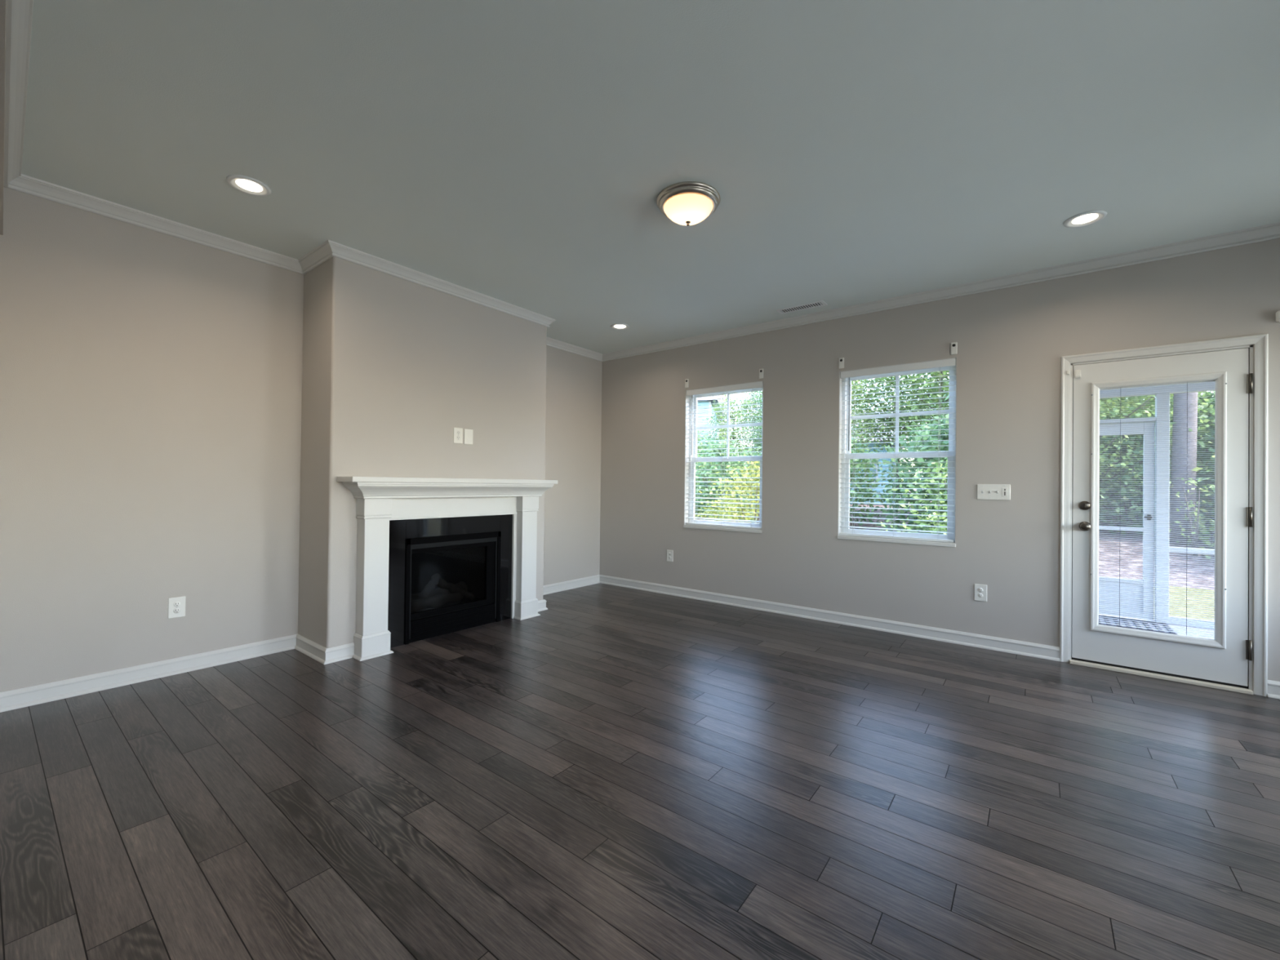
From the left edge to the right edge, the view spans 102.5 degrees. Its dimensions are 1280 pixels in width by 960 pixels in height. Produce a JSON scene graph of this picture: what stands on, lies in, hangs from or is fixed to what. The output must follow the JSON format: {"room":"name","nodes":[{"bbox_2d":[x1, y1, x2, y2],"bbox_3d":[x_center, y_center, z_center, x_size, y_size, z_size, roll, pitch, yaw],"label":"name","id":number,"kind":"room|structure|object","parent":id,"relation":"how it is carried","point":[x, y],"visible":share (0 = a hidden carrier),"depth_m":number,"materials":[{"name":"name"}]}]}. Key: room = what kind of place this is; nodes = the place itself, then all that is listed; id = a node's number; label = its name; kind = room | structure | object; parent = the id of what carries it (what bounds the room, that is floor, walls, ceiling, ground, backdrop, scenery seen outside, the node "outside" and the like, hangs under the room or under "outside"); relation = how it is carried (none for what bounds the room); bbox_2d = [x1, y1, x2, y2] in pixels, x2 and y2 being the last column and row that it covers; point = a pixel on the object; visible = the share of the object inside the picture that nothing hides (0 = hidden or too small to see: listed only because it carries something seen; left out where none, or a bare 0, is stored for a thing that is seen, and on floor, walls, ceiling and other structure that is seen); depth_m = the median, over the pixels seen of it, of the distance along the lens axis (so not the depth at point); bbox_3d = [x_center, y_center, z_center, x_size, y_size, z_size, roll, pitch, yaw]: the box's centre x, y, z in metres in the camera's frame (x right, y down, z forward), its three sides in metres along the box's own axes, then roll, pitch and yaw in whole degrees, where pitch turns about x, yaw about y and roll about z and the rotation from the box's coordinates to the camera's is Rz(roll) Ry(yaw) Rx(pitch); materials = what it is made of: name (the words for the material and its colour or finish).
{"room":"living room","nodes":[
{"label":"living room","id":0,"kind":"room"},
{"bbox_2d":[0,0,6,235],"bbox_3d":[-2.301,-0.191,1.750,2.553,2.740,0.140,0,-1,39],"label":"wall","id":1,"kind":"structure","parent":0,"point":[2,2],"depth_m":1.69,"materials":[{"name":"beige paint"}]},
{"bbox_2d":[0,186,602,692],"bbox_3d":[-3.272,-0.245,2.693,0.140,2.840,9.300,0,-1,38],"label":"wall","id":2,"kind":"structure","parent":0,"point":[151,380],"depth_m":3.05,"materials":[{"name":"beige paint"}]},
{"bbox_2d":[168,595,185,618],"bbox_3d":[-2.836,0.780,3.143,0.009,0.124,0.080,0,-1,38],"label":"wall outlet","id":3,"kind":"object","parent":2,"relation":"attached to","point":[176,606],"visible":1,"depth_m":3.14,"materials":[{"name":"white plastic"}]},
{"bbox_2d":[173,608,180,613],"bbox_3d":[-2.834,0.799,3.142,0.003,0.034,0.034,0,-1,38],"label":"receptacle","id":4,"kind":"object","parent":3,"relation":"attached to","point":[175,610],"depth_m":3.14,"materials":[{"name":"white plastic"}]},
{"bbox_2d":[173,601,180,607],"bbox_3d":[-2.833,0.760,3.142,0.003,0.034,0.034,0,-1,38],"label":"receptacle","id":5,"kind":"object","parent":3,"relation":"attached to","point":[176,604],"depth_m":3.14,"materials":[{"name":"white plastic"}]},
{"bbox_2d":[0,634,354,712],"bbox_3d":[-2.607,1.139,3.018,0.528,0.094,1.548,0,-1,38],"label":"baseboard","id":6,"kind":"structure","parent":2,"relation":"attached to","point":[11,700],"depth_m":3.09,"materials":[{"name":"white paint"}]},
{"bbox_2d":[297,256,546,648],"bbox_3d":[-1.659,-0.164,4.258,0.501,2.740,1.866,0,-1,38],"label":"wall","id":7,"kind":"structure","parent":0,"point":[391,365],"depth_m":3.69,"materials":[{"name":"beige paint"}]},
{"bbox_2d":[337,476,557,661],"bbox_3d":[-1.383,0.598,4.021,0.233,1.219,1.769,0,-1,38],"label":"fireplace mantel","id":8,"kind":"object","parent":7,"relation":"attached to","point":[380,500],"visible":1,"depth_m":3.72,"materials":[{"name":"white paint"}]},
{"bbox_2d":[337,476,557,484],"bbox_3d":[-1.376,0.007,4.026,0.233,0.036,1.769,0,-1,38],"label":"mantel shelf","id":9,"kind":"object","parent":8,"relation":"attached to","point":[346,480],"depth_m":3.68,"materials":[{"name":"white paint"}]},
{"bbox_2d":[387,514,512,648],"bbox_3d":[-1.631,0.749,4.211,0.452,0.914,1.095,0,-1,38],"label":"gas fireplace","id":10,"kind":"object","parent":7,"relation":"in","point":[446,575],"visible":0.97,"depth_m":4.03,"materials":[{"name":"black metal"}]},
{"bbox_2d":[408,603,495,643],"bbox_3d":[-1.479,1.129,4.090,0.040,0.155,0.770,0,-1,38],"label":"grille","id":11,"kind":"object","parent":10,"relation":"attached to","point":[428,626],"depth_m":4.04,"materials":[{"name":"black metal"}]},
{"bbox_2d":[453,427,462,443],"bbox_3d":[-1.454,-0.356,4.105,0.009,0.124,0.080,0,-1,38],"label":"wall outlet","id":12,"kind":"object","parent":7,"relation":"attached to","point":[458,432],"visible":1,"depth_m":4.10,"materials":[{"name":"white plastic"}]},
{"bbox_2d":[463,428,472,444],"bbox_3d":[-1.396,-0.351,4.181,0.008,0.124,0.080,0,-1,38],"label":"cable plate","id":13,"kind":"object","parent":7,"relation":"attached to","point":[468,433],"visible":1,"depth_m":4.18,"materials":[{"name":"white plastic"}]},
{"bbox_2d":[4,0,1279,361],"bbox_3d":[-0.715,-1.514,0.727,6.300,0.074,9.000,0,-1,38],"label":"crown molding","id":14,"kind":"structure","parent":7,"relation":"attached to","point":[19,12],"depth_m":3.36,"materials":[{"name":"white paint"}]},
{"bbox_2d":[0,582,1279,959],"bbox_3d":[-0.766,1.239,0.681,6.340,0.100,9.362,0,-1,38],"label":"floor","id":15,"kind":"structure","parent":0,"point":[610,772],"depth_m":1.92,"materials":[{"name":"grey wood"}]},
{"bbox_2d":[21,0,1279,354],"bbox_3d":[-0.707,-1.610,0.735,6.580,0.120,9.300,0,-1,38],"label":"ceiling","id":16,"kind":"structure","parent":0,"point":[522,153],"depth_m":2.26,"materials":[{"name":"paint"}]},
{"bbox_2d":[226,174,271,196],"bbox_3d":[-2.057,-1.546,2.702,0.190,0.008,0.190,0,-1,38],"label":"recessed light","id":17,"kind":"object","parent":16,"relation":"in","point":[246,184],"visible":1,"depth_m":2.70,"materials":[{"name":"white plastic"}]},
{"bbox_2d":[610,323,629,329],"bbox_3d":[-0.197,-1.507,5.046,0.190,0.008,0.190,0,-1,38],"label":"recessed light","id":18,"kind":"object","parent":16,"relation":"in","point":[616,326],"visible":1,"depth_m":5.04,"materials":[{"name":"white plastic"}]},
{"bbox_2d":[656,181,719,226],"bbox_3d":[0.262,-1.451,2.787,0.344,0.144,0.344,0,-1,38],"label":"light","id":19,"kind":"object","parent":16,"relation":"attached to","point":[687,203],"visible":1,"depth_m":2.70,"materials":[{"name":"white glass"}]},
{"bbox_2d":[776,300,827,314],"bbox_3d":[1.397,-1.494,4.447,0.410,0.006,0.124,0,-1,38],"label":"ceiling vent","id":20,"kind":"object","parent":16,"relation":"in","point":[818,304],"visible":1,"depth_m":4.43,"materials":[{"name":"white plastic"}]},
{"bbox_2d":[1063,209,1106,227],"bbox_3d":[2.546,-1.491,2.938,0.190,0.008,0.190,0,-1,38],"label":"recessed light","id":21,"kind":"object","parent":16,"relation":"in","point":[1084,219],"visible":1,"depth_m":2.93,"materials":[{"name":"white plastic"}]},
{"bbox_2d":[599,238,1279,691],"bbox_3d":[2.124,-0.119,4.299,6.440,2.740,0.160,0,-1,38],"label":"wall","id":22,"kind":"structure","parent":0,"point":[1012,342],"depth_m":4.00,"materials":[{"name":"beige paint"}]},
{"bbox_2d":[666,549,673,561],"bbox_3d":[0.324,0.820,5.565,0.080,0.124,0.009,0,-1,38],"label":"wall outlet","id":23,"kind":"object","parent":22,"relation":"attached to","point":[669,553],"visible":1,"depth_m":5.56,"materials":[{"name":"white plastic"}]},
{"bbox_2d":[684,378,688,387],"bbox_3d":[0.497,-1.028,5.458,0.042,0.093,0.016,0,-1,38],"label":"bracket","id":24,"kind":"object","parent":22,"relation":"attached to","point":[686,380],"visible":1,"depth_m":5.45,"materials":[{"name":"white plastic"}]},
{"bbox_2d":[683,380,763,533],"bbox_3d":[0.879,-0.224,5.267,0.889,1.465,0.192,0,-1,38],"label":"window","id":25,"kind":"structure","parent":22,"relation":"in","point":[691,486],"depth_m":5.44,"materials":[{"name":"white paint"}]},
{"bbox_2d":[685,381,763,529],"bbox_3d":[0.845,-0.238,5.223,0.869,1.428,0.066,0,-1,38],"label":"window blind","id":26,"kind":"object","parent":25,"relation":"attached to","point":[755,384],"visible":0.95,"depth_m":5.20,"materials":[{"name":"white plastic"}]},
{"bbox_2d":[759,368,763,378],"bbox_3d":[1.167,-1.024,4.941,0.042,0.093,0.016,0,-1,38],"label":"bracket","id":27,"kind":"object","parent":22,"relation":"attached to","point":[761,371],"visible":1,"depth_m":4.94,"materials":[{"name":"white plastic"}]},
{"bbox_2d":[537,574,1059,661],"bbox_3d":[0.751,1.188,4.281,4.300,0.094,1.511,0,-1,38],"label":"baseboard","id":28,"kind":"structure","parent":22,"relation":"attached to","point":[989,642],"depth_m":4.48,"materials":[{"name":"white paint"}]},
{"bbox_2d":[839,357,844,368],"bbox_3d":[1.759,-1.021,4.484,0.042,0.093,0.016,0,-1,38],"label":"bracket","id":29,"kind":"object","parent":22,"relation":"attached to","point":[842,359],"visible":1,"depth_m":4.48,"materials":[{"name":"white plastic"}]},
{"bbox_2d":[837,357,956,546],"bbox_3d":[2.140,-0.217,4.293,0.885,1.465,0.192,0,-1,38],"label":"window","id":30,"kind":"structure","parent":22,"relation":"in","point":[843,439],"depth_m":4.32,"materials":[{"name":"white paint"}]},
{"bbox_2d":[840,358,955,542],"bbox_3d":[2.106,-0.231,4.250,0.865,1.428,0.066,0,-1,38],"label":"window blind","id":31,"kind":"object","parent":30,"relation":"attached to","point":[952,362],"visible":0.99,"depth_m":4.24,"materials":[{"name":"white plastic"}]},
{"bbox_2d":[951,342,957,355],"bbox_3d":[2.427,-1.017,3.968,0.042,0.093,0.016,0,-1,38],"label":"bracket","id":32,"kind":"object","parent":22,"relation":"attached to","point":[953,345],"visible":1,"depth_m":3.96,"materials":[{"name":"white plastic"}]},
{"bbox_2d":[973,583,986,601],"bbox_3d":[2.552,0.844,3.845,0.080,0.124,0.009,0,-1,38],"label":"wall outlet","id":33,"kind":"object","parent":22,"relation":"attached to","point":[980,590],"visible":1,"depth_m":3.84,"materials":[{"name":"white plastic"}]},
{"bbox_2d":[977,484,1010,500],"bbox_3d":[2.619,0.089,3.800,0.200,0.113,0.019,0,-1,38],"label":"light switch","id":34,"kind":"object","parent":22,"relation":"attached to","point":[984,491],"visible":1,"depth_m":3.79,"materials":[{"name":"white plastic"}]},
{"bbox_2d":[1069,345,1253,694],"bbox_3d":[3.321,0.228,3.323,0.829,2.058,0.232,0,-1,38],"label":"door","id":35,"kind":"structure","parent":22,"relation":"in","point":[1224,662],"depth_m":3.23,"materials":[{"name":"white paint"}]},
{"bbox_2d":[1075,369,1080,377],"bbox_3d":[3.004,-0.728,3.521,0.030,0.052,0.018,0,-1,38],"label":"sensor","id":36,"kind":"object","parent":35,"relation":"attached to","point":[1077,372],"visible":1,"depth_m":3.52,"materials":[{"name":"white plastic"}]},
{"bbox_2d":[1059,333,1268,696],"bbox_3d":[3.290,0.200,3.279,0.935,2.113,0.020,0,-1,38],"label":"door frame","id":37,"kind":"structure","parent":22,"relation":"attached to","point":[1260,342],"depth_m":3.03,"materials":[{"name":"white paint"}]},
{"bbox_2d":[1267,680,1279,699],"bbox_3d":[3.404,1.200,1.798,1.065,0.094,2.200,0,-1,38],"label":"baseboard","id":38,"kind":"structure","parent":22,"relation":"attached to","point":[1273,686],"depth_m":2.97,"materials":[{"name":"white paint"}]},
{"bbox_2d":[1275,310,1279,322],"bbox_3d":[3.713,-0.946,2.959,0.060,0.068,0.040,0,-1,38],"label":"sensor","id":39,"kind":"object","parent":22,"relation":"attached to","point":[1277,313],"visible":1,"depth_m":2.97,"materials":[{"name":"white plastic"}]},
{"label":"outside","id":40,"kind":"structure","parent":0,"visible":0},
{"bbox_2d":[695,485,1214,590],"bbox_3d":[18.082,1.208,42.519,105.000,2.048,79.800,0,-1,38],"label":"ground","id":41,"kind":"structure","parent":40,"point":[864,525],"depth_m":10.47,"materials":[{"name":"brown soil"}]},
{"bbox_2d":[697,395,724,483],"bbox_3d":[-1.631,-2.462,32.243,13.350,7.232,8.800,1,0,12],"label":"house","id":42,"kind":"structure","parent":41,"relation":"on","point":[709,402],"depth_m":27.12,"materials":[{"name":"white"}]},
{"bbox_2d":[696,430,731,501],"bbox_3d":[1.677,-0.296,20.371,4.235,4.247,4.253,1,-1,-34],"label":"shrub","id":43,"kind":"object","parent":41,"relation":"on","point":[699,431],"visible":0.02,"depth_m":19.79,"materials":[{"name":"green plant"}]},
{"bbox_2d":[694,454,739,519],"bbox_3d":[2.122,0.433,17.945,3.345,2.822,3.387,1,-1,-42],"label":"shrub","id":44,"kind":"object","parent":41,"relation":"on","point":[707,476],"visible":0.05,"depth_m":17.17,"materials":[{"name":"green plant"}]},
{"bbox_2d":[694,437,758,522],"bbox_3d":[2.500,0.319,16.000,3.258,3.267,3.272,1,-1,-40],"label":"shrub","id":45,"kind":"object","parent":41,"relation":"on","point":[711,465],"visible":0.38,"depth_m":15.53,"materials":[{"name":"green plant"}]},
{"bbox_2d":[697,393,762,497],"bbox_3d":[4.354,-1.374,23.798,3.505,5.262,3.507,1,-1,-38],"label":"tree","id":46,"kind":"object","parent":41,"relation":"on","point":[734,403],"visible":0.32,"depth_m":23.59,"materials":[{"name":"green plant"}]},
{"bbox_2d":[718,394,748,449],"bbox_3d":[5.036,-3.491,38.765,6.204,9.307,6.199,1,0,5],"label":"tree","id":47,"kind":"object","parent":41,"relation":"on","point":[730,394],"visible":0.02,"depth_m":38.32,"materials":[{"name":"green plant"}]},
{"bbox_2d":[731,445,761,522],"bbox_3d":[4.572,0.231,15.951,3.258,3.267,3.272,1,0,-9],"label":"shrub","id":48,"kind":"object","parent":41,"relation":"on","point":[759,454],"visible":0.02,"depth_m":15.99,"materials":[{"name":"green plant"}]},
{"bbox_2d":[733,391,761,474],"bbox_3d":[9.475,-3.349,41.323,5.397,8.916,5.295,1,0,16],"label":"tree","id":49,"kind":"object","parent":41,"relation":"on","point":[746,393],"visible":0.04,"depth_m":41.35,"materials":[{"name":"green plant"}]},
{"bbox_2d":[734,391,762,486],"bbox_3d":[6.073,-1.798,23.776,3.678,6.077,3.609,1,0,0],"label":"tree","id":50,"kind":"object","parent":41,"relation":"on","point":[761,392],"visible":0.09,"depth_m":23.79,"materials":[{"name":"green plant"}]},
{"bbox_2d":[741,382,866,462],"bbox_3d":[5.912,-2.100,18.189,4.195,7.065,4.276,1,-1,-30],"label":"tree","id":51,"kind":"object","parent":41,"relation":"on","point":[750,428],"visible":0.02,"depth_m":18.35,"materials":[{"name":"green plant"}]},
{"bbox_2d":[755,408,907,505],"bbox_3d":[10.081,-1.183,26.850,6.650,4.800,7.800,0,0,25],"label":"house","id":52,"kind":"structure","parent":41,"relation":"on","point":[872,445],"depth_m":22.73,"materials":[{"name":"blue"}]},
{"bbox_2d":[849,379,885,487],"bbox_3d":[6.657,-1.607,18.601,3.998,5.998,3.995,0,-1,34],"label":"tree","id":53,"kind":"object","parent":41,"relation":"on","point":[852,382],"visible":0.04,"depth_m":17.83,"materials":[{"name":"green plant"}]},
{"bbox_2d":[851,378,889,410],"bbox_3d":[13.030,-4.557,33.051,6.845,11.528,6.977,0,0,25],"label":"tree","id":54,"kind":"object","parent":41,"relation":"on","point":[871,379],"visible":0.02,"depth_m":32.02,"materials":[{"name":"green plant"}]},
{"bbox_2d":[849,434,893,527],"bbox_3d":[5.866,0.204,15.408,3.272,3.267,3.258,1,0,-25],"label":"shrub","id":55,"kind":"object","parent":41,"relation":"on","point":[867,491],"visible":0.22,"depth_m":14.83,"materials":[{"name":"green plant"}]},
{"bbox_2d":[851,373,948,511],"bbox_3d":[9.433,-2.350,18.987,4.976,7.345,5.390,0,0,23],"label":"tree","id":56,"kind":"object","parent":41,"relation":"on","point":[882,420],"visible":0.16,"depth_m":18.65,"materials":[{"name":"green plant"}]},
{"bbox_2d":[863,409,948,532],"bbox_3d":[7.818,0.079,13.157,3.746,3.757,3.762,1,-1,-40],"label":"shrub","id":57,"kind":"object","parent":41,"relation":"on","point":[901,467],"visible":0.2,"depth_m":13.26,"materials":[{"name":"green plant"}]},
{"bbox_2d":[863,370,949,509],"bbox_3d":[9.905,-2.291,16.797,4.976,7.345,5.390,1,-1,-43],"label":"tree","id":58,"kind":"object","parent":41,"relation":"on","point":[914,406],"visible":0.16,"depth_m":16.50,"materials":[{"name":"green plant"}]},
{"bbox_2d":[898,430,921,488],"bbox_3d":[17.345,-1.737,34.130,4.346,5.803,4.333,1,0,-9],"label":"tree","id":59,"kind":"object","parent":41,"relation":"on","point":[901,471],"visible":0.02,"depth_m":33.70,"materials":[{"name":"green plant"}]},
{"bbox_2d":[880,459,947,534],"bbox_3d":[6.938,0.746,11.323,3.041,2.566,3.079,1,0,1],"label":"shrub","id":60,"kind":"object","parent":41,"relation":"on","point":[935,469],"visible":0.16,"depth_m":11.41,"materials":[{"name":"green plant"}]},
{"bbox_2d":[884,394,1105,533],"bbox_3d":[8.191,-0.073,12.428,4.235,4.247,4.253,0,0,22],"label":"shrub","id":61,"kind":"object","parent":41,"relation":"on","point":[933,449],"visible":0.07,"depth_m":12.50,"materials":[{"name":"green plant"}]},
{"bbox_2d":[1098,470,1119,531],"bbox_3d":[10.778,0.312,14.042,3.387,2.822,3.345,1,-1,-39],"label":"shrub","id":62,"kind":"object","parent":41,"relation":"on","point":[1103,491],"visible":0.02,"depth_m":12.82,"materials":[{"name":"green plant"}]},
{"bbox_2d":[1098,408,1142,525],"bbox_3d":[13.144,-0.292,15.335,3.926,3.920,3.909,1,0,-6],"label":"shrub","id":63,"kind":"object","parent":41,"relation":"on","point":[1128,505],"visible":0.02,"depth_m":14.05,"materials":[{"name":"green plant"}]},
{"bbox_2d":[1099,397,1142,488],"bbox_3d":[12.778,-1.392,15.215,3.656,5.485,3.654,0,-1,31],"label":"tree","id":64,"kind":"object","parent":41,"relation":"on","point":[1122,397],"visible":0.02,"depth_m":13.96,"materials":[{"name":"green plant"}]},
{"bbox_2d":[1098,397,1155,511],"bbox_3d":[11.139,-1.432,14.070,4.355,5.833,4.368,1,0,-13],"label":"tree","id":65,"kind":"object","parent":41,"relation":"on","point":[1108,399],"visible":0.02,"depth_m":12.87,"materials":[{"name":"green plant"}]},
{"bbox_2d":[1103,395,1173,515],"bbox_3d":[14.852,-0.827,16.495,5.212,5.227,5.234,1,0,-3],"label":"shrub","id":66,"kind":"object","parent":41,"relation":"on","point":[1146,396],"visible":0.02,"depth_m":15.34,"materials":[{"name":"green plant"}]},
{"bbox_2d":[1098,407,1214,536],"bbox_3d":[12.706,-0.060,13.226,3.583,3.593,3.599,1,0,-22],"label":"shrub","id":67,"kind":"object","parent":41,"relation":"on","point":[1128,442],"visible":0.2,"depth_m":12.62,"materials":[{"name":"green plant"}]},
{"bbox_2d":[1098,391,1214,502],"bbox_3d":[11.986,-2.300,13.640,5.057,7.593,5.061,1,0,12],"label":"tree","id":68,"kind":"object","parent":41,"relation":"on","point":[1128,406],"visible":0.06,"depth_m":12.51,"materials":[{"name":"green plant"}]},
{"bbox_2d":[1102,393,1214,483],"bbox_3d":[14.621,-2.646,14.639,4.848,8.009,4.756,1,-1,-30],"label":"tree","id":69,"kind":"object","parent":41,"relation":"on","point":[1143,398],"visible":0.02,"depth_m":13.93,"materials":[{"name":"green plant"}]},
{"bbox_2d":[1106,391,1214,528],"bbox_3d":[14.282,-0.365,13.080,4.253,4.247,4.235,0,0,25],"label":"shrub","id":70,"kind":"object","parent":41,"relation":"on","point":[1211,397],"visible":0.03,"depth_m":12.73,"materials":[{"name":"green plant"}]},
{"bbox_2d":[1168,391,1199,545],"bbox_3d":[12.351,-4.282,11.648,5.846,11.624,5.954,1,0,13],"label":"pine tree","id":71,"kind":"object","parent":41,"relation":"on","point":[1192,474],"visible":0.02,"depth_m":11.43,"materials":[{"name":"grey plant"}]},
{"bbox_2d":[1168,470,1214,559],"bbox_3d":[11.484,0.727,10.387,1.444,1.854,1.242,1,-1,-41],"label":"sapling","id":72,"kind":"object","parent":41,"relation":"on","point":[1186,482],"visible":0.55,"depth_m":10.46,"materials":[{"name":"green plant"}]},
{"bbox_2d":[1180,453,1214,548],"bbox_3d":[13.104,0.381,10.325,3.497,2.951,3.541,1,0,-11],"label":"shrub","id":73,"kind":"object","parent":41,"relation":"on","point":[1196,468],"visible":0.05,"depth_m":11.29,"materials":[{"name":"green plant"}]},
{"bbox_2d":[1196,413,1214,524],"bbox_3d":[14.691,-0.285,11.384,4.235,4.247,4.253,0,-1,40],"label":"shrub","id":74,"kind":"object","parent":41,"relation":"on","point":[1204,476],"visible":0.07,"depth_m":12.00,"materials":[{"name":"green plant"}]},
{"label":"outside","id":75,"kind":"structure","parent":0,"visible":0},
{"bbox_2d":[1153,585,1214,620],"bbox_3d":[2.072,1.660,9.515,40.000,0.100,7.901,0,-1,38],"label":"lawn","id":76,"kind":"structure","parent":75,"point":[1171,586],"depth_m":7.32,"materials":[{"name":"green plant"}]},
{"bbox_2d":[694,495,757,522],"bbox_3d":[2.213,1.123,12.422,2.312,1.535,2.131,1,0,19],"label":"shrub","id":77,"kind":"object","parent":76,"relation":"on","point":[718,505],"visible":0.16,"depth_m":12.41,"materials":[{"name":"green plant"}]},
{"bbox_2d":[698,454,759,523],"bbox_3d":[2.272,0.717,10.665,2.367,2.475,2.568,0,-1,38],"label":"shrub","id":78,"kind":"object","parent":76,"relation":"on","point":[738,490],"visible":0.34,"depth_m":10.47,"materials":[{"name":"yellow plant"}]},
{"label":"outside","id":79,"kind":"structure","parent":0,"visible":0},
{"bbox_2d":[1098,613,1214,639],"bbox_3d":[4.830,1.513,3.774,3.820,0.300,2.360,0,-1,38],"label":"floor","id":80,"kind":"structure","parent":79,"point":[1102,618],"depth_m":4.74,"materials":[{"name":"concrete"}]},
{"bbox_2d":[1098,615,1177,634],"bbox_3d":[4.669,1.364,4.874,0.540,0.012,0.460,0,-1,38],"label":"mat","id":81,"kind":"object","parent":80,"relation":"on","point":[1104,616],"visible":0.59,"depth_m":4.82,"materials":[{"name":"grey fabric"}]},
{"bbox_2d":[1099,381,1214,629],"bbox_3d":[5.494,0.155,4.624,3.820,2.445,0.100,0,-1,38],"label":"frame","id":82,"kind":"object","parent":80,"relation":"on","point":[1162,447],"visible":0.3,"depth_m":4.93,"materials":[{"name":"grey wood"}]},
{"bbox_2d":[1098,422,1154,620],"bbox_3d":[4.617,0.396,5.270,0.945,1.928,0.074,0,-1,38],"label":"screen door","id":83,"kind":"structure","parent":82,"relation":"attached to","point":[1148,468],"depth_m":5.04,"materials":[{"name":"grey"}]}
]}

